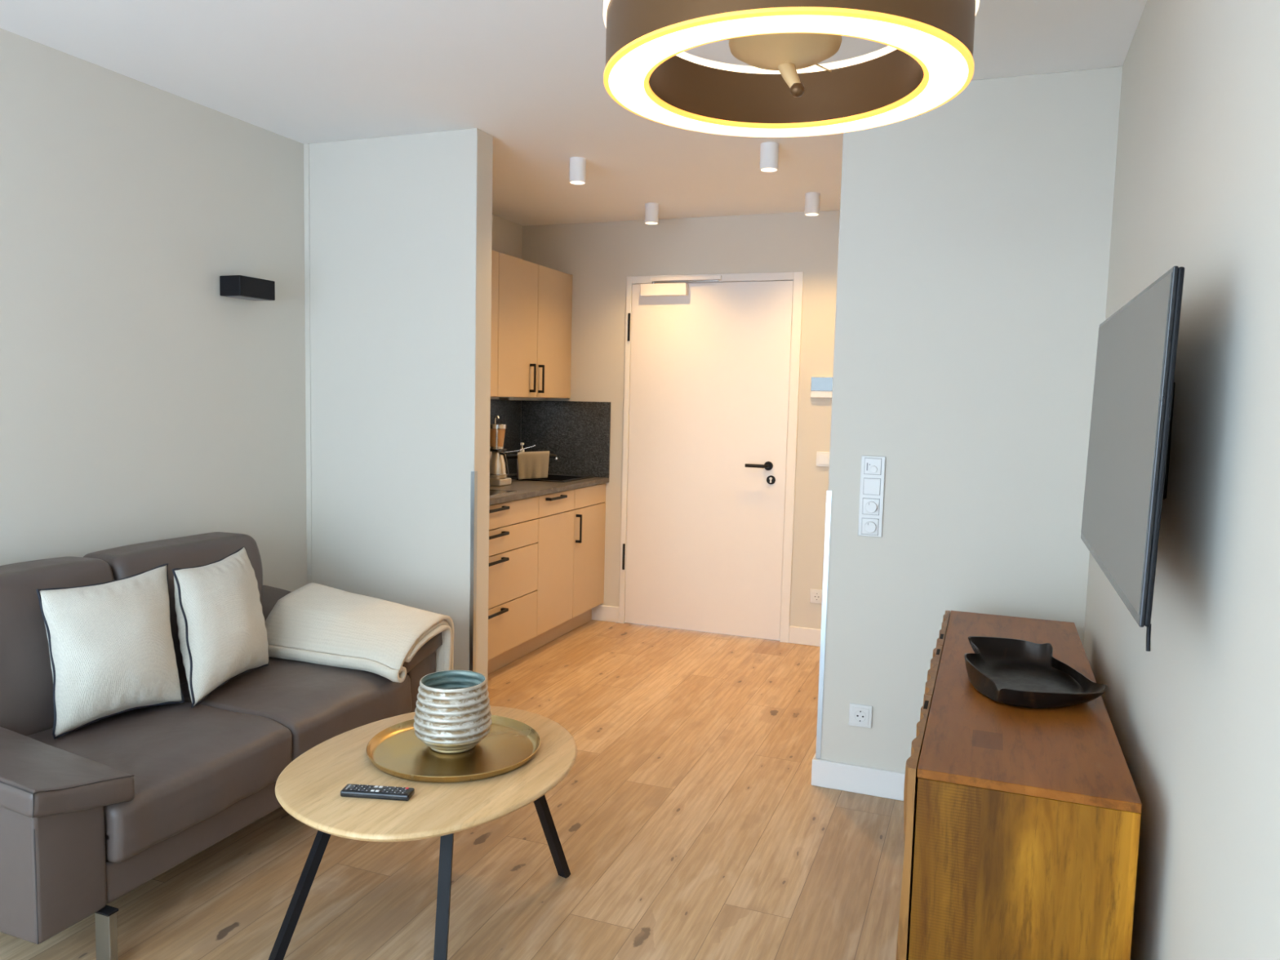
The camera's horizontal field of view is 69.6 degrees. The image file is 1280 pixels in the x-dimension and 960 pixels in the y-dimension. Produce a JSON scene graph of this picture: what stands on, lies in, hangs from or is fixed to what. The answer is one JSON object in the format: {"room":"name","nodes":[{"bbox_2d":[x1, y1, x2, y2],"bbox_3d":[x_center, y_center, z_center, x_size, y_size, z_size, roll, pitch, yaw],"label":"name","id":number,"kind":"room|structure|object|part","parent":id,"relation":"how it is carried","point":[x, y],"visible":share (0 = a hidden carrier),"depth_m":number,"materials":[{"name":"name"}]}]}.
{"room":"living room","nodes":[
{"label":"living room","id":0,"kind":"room"},
{"bbox_2d":[0,27,522,591],"bbox_3d":[-2.001,-0.153,3.094,0.174,2.508,6.650,3,5,21],"label":"wall","id":1,"kind":"structure","parent":0,"point":[140,402],"depth_m":3.36,"materials":[{"name":"beige paint"}]},
{"bbox_2d":[219,275,275,301],"bbox_3d":[-1.594,-0.778,3.739,0.113,0.082,0.190,3,5,21],"label":"wall lamp","id":2,"kind":"object","parent":1,"relation":"attached to","point":[240,286],"visible":1,"depth_m":3.67,"materials":[{"name":"black metal"}]},
{"bbox_2d":[490,249,498,396],"bbox_3d":[-1.098,-0.815,4.614,0.360,0.776,0.918,3,5,21],"label":"upper cabinet","id":3,"kind":"object","parent":1,"relation":"attached to","point":[495,255],"visible":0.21,"depth_m":4.94,"materials":[{"name":"laminate"}]},
{"bbox_2d":[489,399,520,474],"bbox_3d":[-1.113,-0.218,5.157,0.012,0.475,1.838,3,5,21],"label":"panel","id":4,"kind":"object","parent":1,"relation":"attached to","point":[508,411],"visible":0.07,"depth_m":5.88,"materials":[{"name":"black stone"}]},
{"bbox_2d":[494,252,572,398],"bbox_3d":[-0.751,-0.881,5.467,0.395,0.776,0.927,3,5,21],"label":"upper cabinet","id":5,"kind":"object","parent":1,"relation":"attached to","point":[534,309],"depth_m":5.35,"materials":[{"name":"laminate"}]},
{"bbox_3d":[-0.692,-0.856,5.195,0.019,0.771,0.455,3,5,21],"label":"door","id":6,"kind":"part","parent":5,"relation":"part of","materials":[{"name":"laminate"}]},
{"bbox_2d":[499,396,546,400],"bbox_3d":[-0.707,-0.492,5.586,0.064,0.018,0.474,3,5,21],"label":"recessed light","id":7,"kind":"object","parent":5,"relation":"attached to","point":[500,397],"visible":0.96,"depth_m":5.53,"materials":[{"name":"metal"}]},
{"bbox_3d":[-0.622,-0.591,5.344,0.035,0.165,0.015,3,5,21],"label":"handle","id":8,"kind":"part","parent":5,"relation":"part of","materials":[{"name":"black metal"}]},
{"bbox_3d":[-0.583,-0.597,5.444,0.035,0.165,0.015,3,5,21],"label":"handle","id":9,"kind":"part","parent":5,"relation":"part of","materials":[{"name":"black metal"}]},
{"bbox_3d":[-0.529,-0.889,5.618,0.019,0.771,0.447,3,5,21],"label":"door","id":10,"kind":"part","parent":5,"relation":"part of","materials":[{"name":"laminate"}]},
{"bbox_3d":[-0.446,-0.906,5.837,0.017,0.776,0.016,3,5,21],"label":"filler strip","id":11,"kind":"part","parent":5,"relation":"part of","materials":[{"name":"beige wood"}]},
{"bbox_2d":[309,128,493,684],"bbox_3d":[-1.070,-0.217,4.082,0.854,2.508,0.130,3,5,21],"label":"wall partition","id":12,"kind":"structure","parent":0,"point":[401,226],"depth_m":3.98,"materials":[{"name":"beige paint"}]},
{"bbox_2d":[469,471,477,671],"bbox_3d":[-0.714,0.510,3.942,0.018,1.100,0.024,3,5,21],"label":"trim","id":13,"kind":"structure","parent":12,"relation":"attached to","point":[473,473],"depth_m":3.92,"materials":[{"name":"metal"}]},
{"bbox_2d":[0,619,904,959],"bbox_3d":[-0.470,1.235,2.614,3.600,0.100,6.750,3,5,21],"label":"floor","id":14,"kind":"structure","parent":0,"point":[691,823],"depth_m":2.83,"materials":[{"name":"brown wood"}]},
{"bbox_2d":[0,532,442,959],"bbox_3d":[-1.496,0.695,2.961,0.985,0.866,1.628,3,5,21],"label":"sofa","id":15,"kind":"object","parent":14,"relation":"on","point":[95,812],"visible":0.56,"depth_m":2.58,"materials":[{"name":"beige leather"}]},
{"bbox_3d":[-1.747,0.820,2.307,0.922,0.409,0.188,3,5,21],"label":"armrest","id":16,"kind":"part","parent":15,"relation":"part of","materials":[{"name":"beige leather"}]},
{"bbox_2d":[0,556,114,736],"bbox_3d":[-1.853,0.505,2.745,0.354,0.468,0.631,3,5,21],"label":"cushion","id":17,"kind":"object","parent":15,"relation":"on","point":[26,678],"depth_m":2.67,"materials":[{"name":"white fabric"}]},
{"bbox_3d":[-1.299,1.120,2.243,0.048,0.146,0.022,3,5,21],"label":"leg","id":18,"kind":"part","parent":15,"relation":"part of","materials":[{"name":"metal"}]},
{"bbox_2d":[35,563,184,738],"bbox_3d":[-1.588,0.501,2.809,0.256,0.401,0.507,4,6,27],"label":"cushion","id":19,"kind":"object","parent":15,"relation":"on","point":[111,646],"visible":1,"depth_m":2.71,"materials":[{"name":"white fabric"}]},
{"bbox_2d":[26,702,292,863],"bbox_3d":[-1.469,0.817,2.631,0.687,0.189,0.615,3,5,21],"label":"seat cushion","id":20,"kind":"object","parent":15,"relation":"on","point":[191,768],"depth_m":2.55,"materials":[{"name":"brown leather"}]},
{"bbox_2d":[82,532,262,684],"bbox_3d":[-1.629,0.459,3.337,0.358,0.465,0.630,3,5,21],"label":"cushion","id":21,"kind":"object","parent":15,"relation":"on","point":[200,549],"depth_m":3.24,"materials":[{"name":"brown leather"}]},
{"bbox_3d":[-1.499,0.919,2.982,0.904,0.107,1.240,3,5,21],"label":"rail","id":22,"kind":"part","parent":15,"relation":"part of","materials":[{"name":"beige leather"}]},
{"bbox_2d":[172,546,268,707],"bbox_3d":[-1.430,0.476,3.142,0.245,0.400,0.620,2,5,5],"label":"cushion","id":23,"kind":"object","parent":15,"relation":"on","point":[222,631],"visible":1,"depth_m":3.03,"materials":[{"name":"white fabric"}]},
{"bbox_2d":[179,657,411,761],"bbox_3d":[-1.250,0.774,3.206,0.682,0.191,0.615,3,5,21],"label":"seat cushion","id":24,"kind":"object","parent":15,"relation":"on","point":[317,704],"depth_m":3.07,"materials":[{"name":"brown leather"}]},
{"bbox_2d":[264,582,453,682],"bbox_3d":[-1.077,0.605,3.497,0.650,0.337,0.410,3,5,21],"label":"folded throw","id":25,"kind":"object","parent":15,"relation":"on","point":[314,623],"visible":0.95,"depth_m":3.40,"materials":[{"name":"white fabric"}]},
{"bbox_3d":[-1.240,0.717,3.627,0.922,0.409,0.184,3,5,21],"label":"armrest","id":26,"kind":"part","parent":15,"relation":"part of","materials":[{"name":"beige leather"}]},
{"bbox_2d":[268,706,577,959],"bbox_3d":[-0.564,0.979,2.562,0.734,0.424,0.911,3,5,21],"label":"coffee table","id":27,"kind":"object","parent":14,"relation":"on","point":[309,788],"visible":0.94,"depth_m":2.30,"materials":[{"name":"brown wood"}]},
{"bbox_3d":[-0.834,1.013,2.273,0.184,0.393,0.030,-3,7,-40],"label":"leg","id":28,"kind":"part","parent":27,"relation":"part of","materials":[{"name":"black metal"}]},
{"bbox_2d":[340,783,414,800],"bbox_3d":[-0.654,0.777,2.296,0.176,0.019,0.047,2,5,5],"label":"remote control","id":29,"kind":"object","parent":27,"relation":"on","point":[350,790],"visible":1,"depth_m":2.28,"materials":[{"name":"black plastic"}]},
{"bbox_3d":[-0.483,1.022,2.269,0.030,0.392,0.163,1,5,-3],"label":"leg","id":30,"kind":"part","parent":27,"relation":"part of","materials":[{"name":"black metal"}]},
{"bbox_2d":[366,715,540,782],"bbox_3d":[-0.522,0.751,2.602,0.481,0.024,0.481,3,5,21],"label":"round tray","id":31,"kind":"object","parent":27,"relation":"on","point":[510,744],"visible":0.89,"depth_m":2.56,"materials":[{"name":"gold metal"}]},
{"bbox_2d":[413,670,492,753],"bbox_3d":[-0.532,0.661,2.620,0.225,0.194,0.225,3,5,21],"label":"vase","id":32,"kind":"object","parent":31,"relation":"on","point":[453,714],"visible":1,"depth_m":2.54,"materials":[{"name":"white ceramic"}]},
{"bbox_3d":[-0.268,0.993,2.666,0.030,0.393,0.183,5,6,36],"label":"leg","id":33,"kind":"part","parent":27,"relation":"part of","materials":[{"name":"black metal"}]},
{"bbox_2d":[488,496,538,660],"bbox_3d":[-0.991,0.487,4.674,0.654,0.775,0.917,3,5,21],"label":"base cabinet","id":34,"kind":"object","parent":14,"relation":"on","point":[513,525],"visible":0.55,"depth_m":4.74,"materials":[{"name":"laminate"}]},
{"bbox_3d":[-0.715,0.660,4.555,0.035,0.015,0.205,3,5,21],"label":"handle","id":35,"kind":"part","parent":34,"relation":"part of","materials":[{"name":"black metal"}]},
{"bbox_3d":[-0.709,0.403,4.532,0.035,0.015,0.205,3,5,21],"label":"handle","id":36,"kind":"part","parent":34,"relation":"part of","materials":[{"name":"black metal"}]},
{"bbox_3d":[-0.705,0.272,4.521,0.035,0.015,0.205,3,5,21],"label":"handle","id":37,"kind":"part","parent":34,"relation":"part of","materials":[{"name":"black metal"}]},
{"bbox_3d":[-0.702,0.145,4.510,0.035,0.015,0.205,3,5,21],"label":"handle","id":38,"kind":"part","parent":34,"relation":"part of","materials":[{"name":"black metal"}]},
{"bbox_3d":[-0.734,0.760,4.597,0.019,0.251,0.914,3,5,21],"label":"drawer","id":39,"kind":"part","parent":34,"relation":"part of","materials":[{"name":"laminate"}]},
{"bbox_3d":[-0.727,0.502,4.574,0.019,0.256,0.914,3,5,21],"label":"drawer","id":40,"kind":"part","parent":34,"relation":"part of","materials":[{"name":"laminate"}]},
{"bbox_3d":[-0.723,0.306,4.557,0.019,0.125,0.914,3,5,21],"label":"drawer","id":41,"kind":"part","parent":34,"relation":"part of","materials":[{"name":"laminate"}]},
{"bbox_3d":[-0.719,0.180,4.546,0.019,0.117,0.914,3,5,21],"label":"drawer","id":42,"kind":"part","parent":34,"relation":"part of","materials":[{"name":"laminate"}]},
{"bbox_2d":[488,473,608,505],"bbox_3d":[-0.824,0.051,5.073,0.640,0.030,1.850,3,5,21],"label":"countertop","id":43,"kind":"structure","parent":34,"relation":"on","point":[525,489],"depth_m":5.12,"materials":[{"name":"grey stone"}]},
{"bbox_2d":[489,415,511,486],"bbox_3d":[-0.805,-0.165,5.141,0.211,0.388,0.131,3,5,21],"label":"coffee machine","id":44,"kind":"object","parent":43,"relation":"on","point":[499,468],"visible":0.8,"depth_m":5.09,"materials":[{"name":"silver metal"}]},
{"bbox_3d":[-0.797,-0.301,5.117,0.112,0.028,0.112,3,5,21],"label":"lid","id":45,"kind":"part","parent":44,"relation":"part of","materials":[{"name":"silver metal"}]},
{"bbox_3d":[-0.826,0.007,5.163,0.175,0.040,0.130,3,5,21],"label":"plate","id":46,"kind":"part","parent":44,"relation":"part of","materials":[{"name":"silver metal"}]},
{"bbox_3d":[-0.750,-0.094,5.087,0.060,0.120,0.018,5,6,32],"label":"carafe handle","id":47,"kind":"part","parent":44,"relation":"part of","materials":[{"name":"black plastic"}]},
{"bbox_2d":[488,488,516,497],"bbox_3d":[-0.988,0.067,4.626,0.520,0.006,0.575,3,5,21],"label":"cooktop","id":48,"kind":"object","parent":43,"relation":"in","point":[492,492],"visible":0.16,"depth_m":4.75,"materials":[{"name":"black glass"}]},
{"bbox_3d":[-0.988,0.068,4.626,0.508,0.004,0.563,3,5,21],"label":"glass plate","id":49,"kind":"part","parent":48,"relation":"part of","materials":[{"name":"black glass"}]},
{"bbox_2d":[516,442,524,478],"bbox_3d":[-0.716,-0.117,5.584,0.060,0.220,0.060,3,5,21],"label":"soap bottle","id":50,"kind":"object","parent":43,"relation":"on","point":[522,444],"visible":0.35,"depth_m":5.57,"materials":[{"name":"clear plastic"}]},
{"bbox_2d":[516,458,518,478],"bbox_3d":[-0.716,-0.087,5.586,0.060,0.160,0.060,3,5,21],"label":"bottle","id":51,"kind":"object","parent":50,"relation":"on","point":[517,459],"depth_m":5.57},
{"bbox_2d":[502,444,557,459],"bbox_3d":[-0.665,-0.104,5.481,0.349,0.213,0.054,1,5,-8],"label":"kitchen faucet","id":52,"kind":"object","parent":43,"relation":"on","point":[551,455],"visible":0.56,"depth_m":5.46,"materials":[{"name":"silver metal"}]},
{"bbox_3d":[-0.712,-0.186,5.479,0.185,0.052,0.020,0,5,-14],"label":"lever","id":53,"kind":"part","parent":52,"relation":"part of","materials":[{"name":"silver metal"}]},
{"bbox_3d":[-0.653,-0.140,5.472,0.317,0.036,0.025,1,5,-5],"label":"spout","id":54,"kind":"part","parent":52,"relation":"part of","materials":[{"name":"metal"}]},
{"bbox_2d":[517,450,549,479],"bbox_3d":[-0.634,-0.090,5.481,0.189,0.170,0.094,1,5,-5],"label":"dish towel","id":55,"kind":"object","parent":52,"relation":"hanging from","point":[531,464],"visible":1,"depth_m":5.45,"materials":[{"name":"beige fabric"}]},
{"bbox_2d":[506,474,593,482],"bbox_3d":[-0.588,0.068,5.700,0.469,0.173,0.424,3,5,21],"label":"sink","id":56,"kind":"object","parent":43,"relation":"in","point":[551,477],"visible":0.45,"depth_m":5.81,"materials":[{"name":"black"}]},
{"bbox_2d":[510,475,578,480],"bbox_3d":[-0.589,0.070,5.700,0.405,0.168,0.360,3,5,21],"label":"basin","id":57,"kind":"object","parent":56,"relation":"in","point":[550,477],"depth_m":5.84,"materials":[{"name":"black"}]},
{"bbox_2d":[487,608,591,674],"bbox_3d":[-0.646,0.908,5.065,0.018,0.114,1.831,3,5,21],"label":"plinth","id":58,"kind":"object","parent":14,"relation":"on","point":[510,655],"visible":0.43,"depth_m":5.21,"materials":[{"name":"laminate"}]},
{"bbox_2d":[535,488,574,635],"bbox_3d":[-0.745,0.437,5.314,0.654,0.775,0.456,3,5,21],"label":"base cabinet","id":59,"kind":"object","parent":14,"relation":"on","point":[555,542],"visible":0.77,"depth_m":5.19,"materials":[{"name":"laminate"}]},
{"bbox_3d":[-0.464,0.099,5.130,0.035,0.015,0.205,3,5,21],"label":"handle","id":60,"kind":"part","parent":59,"relation":"part of","materials":[{"name":"black metal"}]},
{"bbox_3d":[-0.473,0.129,5.186,0.019,0.117,0.453,3,5,21],"label":"drawer","id":61,"kind":"part","parent":59,"relation":"part of","materials":[{"name":"laminate"}]},
{"bbox_2d":[572,483,605,617],"bbox_3d":[-0.579,0.403,5.747,0.654,0.775,0.470,3,5,21],"label":"base cabinet","id":62,"kind":"object","parent":14,"relation":"on","point":[589,508],"depth_m":5.63,"materials":[{"name":"laminate"}]},
{"bbox_3d":[-0.360,0.287,5.430,0.035,0.168,0.015,3,5,21],"label":"handle","id":63,"kind":"part","parent":62,"relation":"part of","materials":[{"name":"black metal"}]},
{"bbox_3d":[-0.310,0.096,5.609,0.019,0.117,0.449,3,5,21],"label":"panel","id":64,"kind":"part","parent":62,"relation":"part of","materials":[{"name":"laminate"}]},
{"bbox_3d":[-0.235,0.402,5.858,0.017,0.775,0.017,3,5,21],"label":"filler strip","id":65,"kind":"part","parent":62,"relation":"part of","materials":[{"name":"beige wood"}]},
{"bbox_2d":[896,610,1142,959],"bbox_3d":[0.909,0.863,2.315,0.390,0.760,1.414,3,5,21],"label":"sideboard","id":66,"kind":"object","parent":14,"relation":"on","point":[1022,825],"visible":1,"depth_m":1.67,"materials":[{"name":"orange wood"}]},
{"bbox_3d":[0.570,0.836,1.934,0.023,0.654,0.466,3,5,21],"label":"door","id":67,"kind":"part","parent":66,"relation":"part of","materials":[{"name":"brown wood"}]},
{"bbox_3d":[0.636,0.514,2.050,0.009,0.030,0.060,3,5,21],"label":"finger pull","id":68,"kind":"part","parent":66,"relation":"part of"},
{"bbox_3d":[0.739,0.802,2.375,0.023,0.654,0.474,3,5,21],"label":"door","id":69,"kind":"part","parent":66,"relation":"part of","materials":[{"name":"brown wood"}]},
{"bbox_3d":[0.908,0.767,2.815,0.023,0.654,0.466,3,5,21],"label":"door","id":70,"kind":"part","parent":66,"relation":"part of","materials":[{"name":"brown wood"}]},
{"bbox_2d":[964,635,1107,708],"bbox_3d":[0.923,0.460,2.215,0.268,0.061,0.420,2,5,6],"label":"decorative bowl","id":71,"kind":"object","parent":66,"relation":"on","point":[1018,673],"visible":1,"depth_m":2.24,"materials":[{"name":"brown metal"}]},
{"bbox_2d":[0,0,1146,226],"bbox_3d":[-0.407,-1.362,2.386,3.600,0.100,6.750,3,5,21],"label":"ceiling","id":72,"kind":"structure","parent":0,"point":[526,74],"depth_m":3.13,"materials":[{"name":"white paint"}]},
{"bbox_2d":[568,156,586,184],"bbox_3d":[-0.286,-1.417,4.226,0.078,0.106,0.078,3,5,21],"label":"light","id":73,"kind":"object","parent":72,"relation":"attached to","point":[577,166],"visible":1,"depth_m":4.19,"materials":[{"name":"white paint"}]},
{"bbox_2d":[644,202,658,224],"bbox_3d":[0.066,-1.490,5.154,0.078,0.106,0.078,3,5,21],"label":"light","id":74,"kind":"object","parent":72,"relation":"attached to","point":[651,209],"visible":1,"depth_m":5.12,"materials":[{"name":"white paint"}]},
{"bbox_2d":[760,142,778,172],"bbox_3d":[0.549,-1.369,3.909,0.078,0.106,0.078,3,5,21],"label":"light","id":75,"kind":"object","parent":72,"relation":"attached to","point":[769,151],"visible":1,"depth_m":3.88,"materials":[{"name":"white paint"}]},
{"bbox_2d":[603,0,979,137],"bbox_3d":[0.271,-0.967,1.682,0.670,0.531,0.670,3,5,21],"label":"pendant lamp","id":76,"kind":"object","parent":72,"relation":"hanging from","point":[927,61],"visible":1,"depth_m":1.67,"materials":[{"name":"brown metal"}]},
{"bbox_3d":[0.276,-0.744,1.695,0.045,0.056,0.035,3,5,21],"label":"stem","id":77,"kind":"part","parent":76,"relation":"part of","materials":[{"name":"metal"}]},
{"bbox_3d":[0.288,-0.713,1.683,0.027,0.025,0.027,3,5,21],"label":"knob","id":78,"kind":"part","parent":76,"relation":"part of","materials":[{"name":"brown metal"}]},
{"bbox_2d":[804,192,820,216],"bbox_3d":[0.900,-1.440,4.810,0.078,0.106,0.078,3,5,21],"label":"light","id":79,"kind":"object","parent":72,"relation":"attached to","point":[812,200],"visible":1,"depth_m":4.78,"materials":[{"name":"white paint"}]},
{"bbox_2d":[520,210,839,629],"bbox_3d":[0.335,-0.323,5.673,2.338,2.508,0.151,3,5,21],"label":"wall","id":80,"kind":"structure","parent":0,"point":[599,257],"depth_m":5.50,"materials":[{"name":"beige paint"}]},
{"bbox_2d":[520,400,610,477],"bbox_3d":[-0.483,-0.268,5.904,0.627,0.475,0.012,3,5,21],"label":"panel","id":81,"kind":"object","parent":80,"relation":"attached to","point":[578,433],"visible":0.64,"depth_m":5.88,"materials":[{"name":"black stone"}]},
{"bbox_2d":[591,604,821,646],"bbox_3d":[0.478,0.893,5.625,1.877,0.101,0.015,3,5,21],"label":"baseboard","id":82,"kind":"structure","parent":80,"relation":"attached to","point":[797,635],"depth_m":5.46,"materials":[{"name":"white paint"}]},
{"bbox_2d":[618,271,803,643],"bbox_3d":[0.410,-0.144,5.591,1.089,2.170,0.173,3,5,21],"label":"door","id":83,"kind":"structure","parent":80,"relation":"in","point":[712,362],"depth_m":5.56,"materials":[{"name":"white laminate"}]},
{"bbox_3d":[0.269,-1.182,5.513,0.416,0.020,0.022,3,5,18],"label":"closer arm","id":84,"kind":"part","parent":83,"relation":"part of","materials":[{"name":"silver metal"}]},
{"bbox_3d":[0.275,-1.206,5.517,0.440,0.024,0.022,3,5,21],"label":"closer rail","id":85,"kind":"part","parent":83,"relation":"part of","materials":[{"name":"white metal"}]},
{"bbox_3d":[0.691,-0.084,5.424,0.138,0.021,0.053,3,5,21],"label":"lever","id":86,"kind":"part","parent":83,"relation":"part of","materials":[{"name":"black metal"}]},
{"bbox_3d":[0.757,-0.083,5.433,0.053,0.053,0.012,3,5,21],"label":"handle","id":87,"kind":"part","parent":83,"relation":"part of","materials":[{"name":"black metal"}]},
{"bbox_2d":[809,588,822,604],"bbox_3d":[1.036,0.682,5.394,0.083,0.083,0.014,3,5,21],"label":"wall socket","id":88,"kind":"object","parent":80,"relation":"attached to","point":[815,595],"visible":0.88,"depth_m":5.39,"materials":[{"name":"white plastic"}]},
{"bbox_2d":[810,376,832,398],"bbox_3d":[1.064,-0.531,5.282,0.168,0.121,0.025,3,5,21],"label":"intercom","id":89,"kind":"object","parent":80,"relation":"attached to","point":[820,387],"visible":0.58,"depth_m":5.28,"materials":[{"name":"white plastic"}]},
{"bbox_2d":[816,451,829,466],"bbox_3d":[1.061,-0.120,5.322,0.084,0.086,0.014,3,5,21],"label":"light switch","id":90,"kind":"object","parent":80,"relation":"attached to","point":[822,457],"visible":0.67,"depth_m":5.32,"materials":[{"name":"white plastic"}]},
{"bbox_2d":[817,66,1122,773],"bbox_3d":[1.545,-0.160,4.152,1.018,2.508,2.141,3,5,21],"label":"wall","id":91,"kind":"structure","parent":0,"point":[975,227],"depth_m":3.15,"materials":[{"name":"beige paint"}]},
{"bbox_2d":[815,490,831,759],"bbox_3d":[0.679,0.538,3.398,0.018,1.003,0.024,3,5,21],"label":"trim","id":92,"kind":"structure","parent":91,"relation":"attached to","point":[828,499],"depth_m":3.39,"materials":[{"name":"metal"}]},
{"bbox_2d":[811,753,905,800],"bbox_3d":[1.407,1.040,4.202,0.884,0.101,1.990,3,5,21],"label":"baseboard","id":93,"kind":"structure","parent":91,"relation":"attached to","point":[866,780],"depth_m":3.37,"materials":[{"name":"white paint"}]},
{"bbox_2d":[848,702,872,728],"bbox_3d":[0.804,0.860,3.359,0.083,0.083,0.014,3,5,21],"label":"wall socket","id":94,"kind":"object","parent":91,"relation":"attached to","point":[860,715],"visible":1,"depth_m":3.35,"materials":[{"name":"white plastic"}]},
{"bbox_2d":[857,455,885,537],"bbox_3d":[0.825,0.059,3.282,0.084,0.289,0.026,3,5,21],"label":"switch panel","id":95,"kind":"object","parent":91,"relation":"attached to","point":[873,468],"visible":1,"depth_m":3.28,"materials":[{"name":"white plastic"}]},
{"bbox_2d":[1083,0,1279,959],"bbox_3d":[0.761,0.106,0.902,0.149,2.508,4.509,3,5,21],"label":"wall","id":96,"kind":"structure","parent":0,"point":[1194,717],"depth_m":1.45,"materials":[{"name":"beige paint"}]},
{"bbox_2d":[1080,266,1184,651],"bbox_3d":[0.959,-0.058,1.762,0.107,0.555,0.981,3,5,21],"label":"tv","id":97,"kind":"object","parent":96,"relation":"attached to","point":[1128,456],"visible":1,"depth_m":1.53,"materials":[{"name":"black plastic"}]}
]}

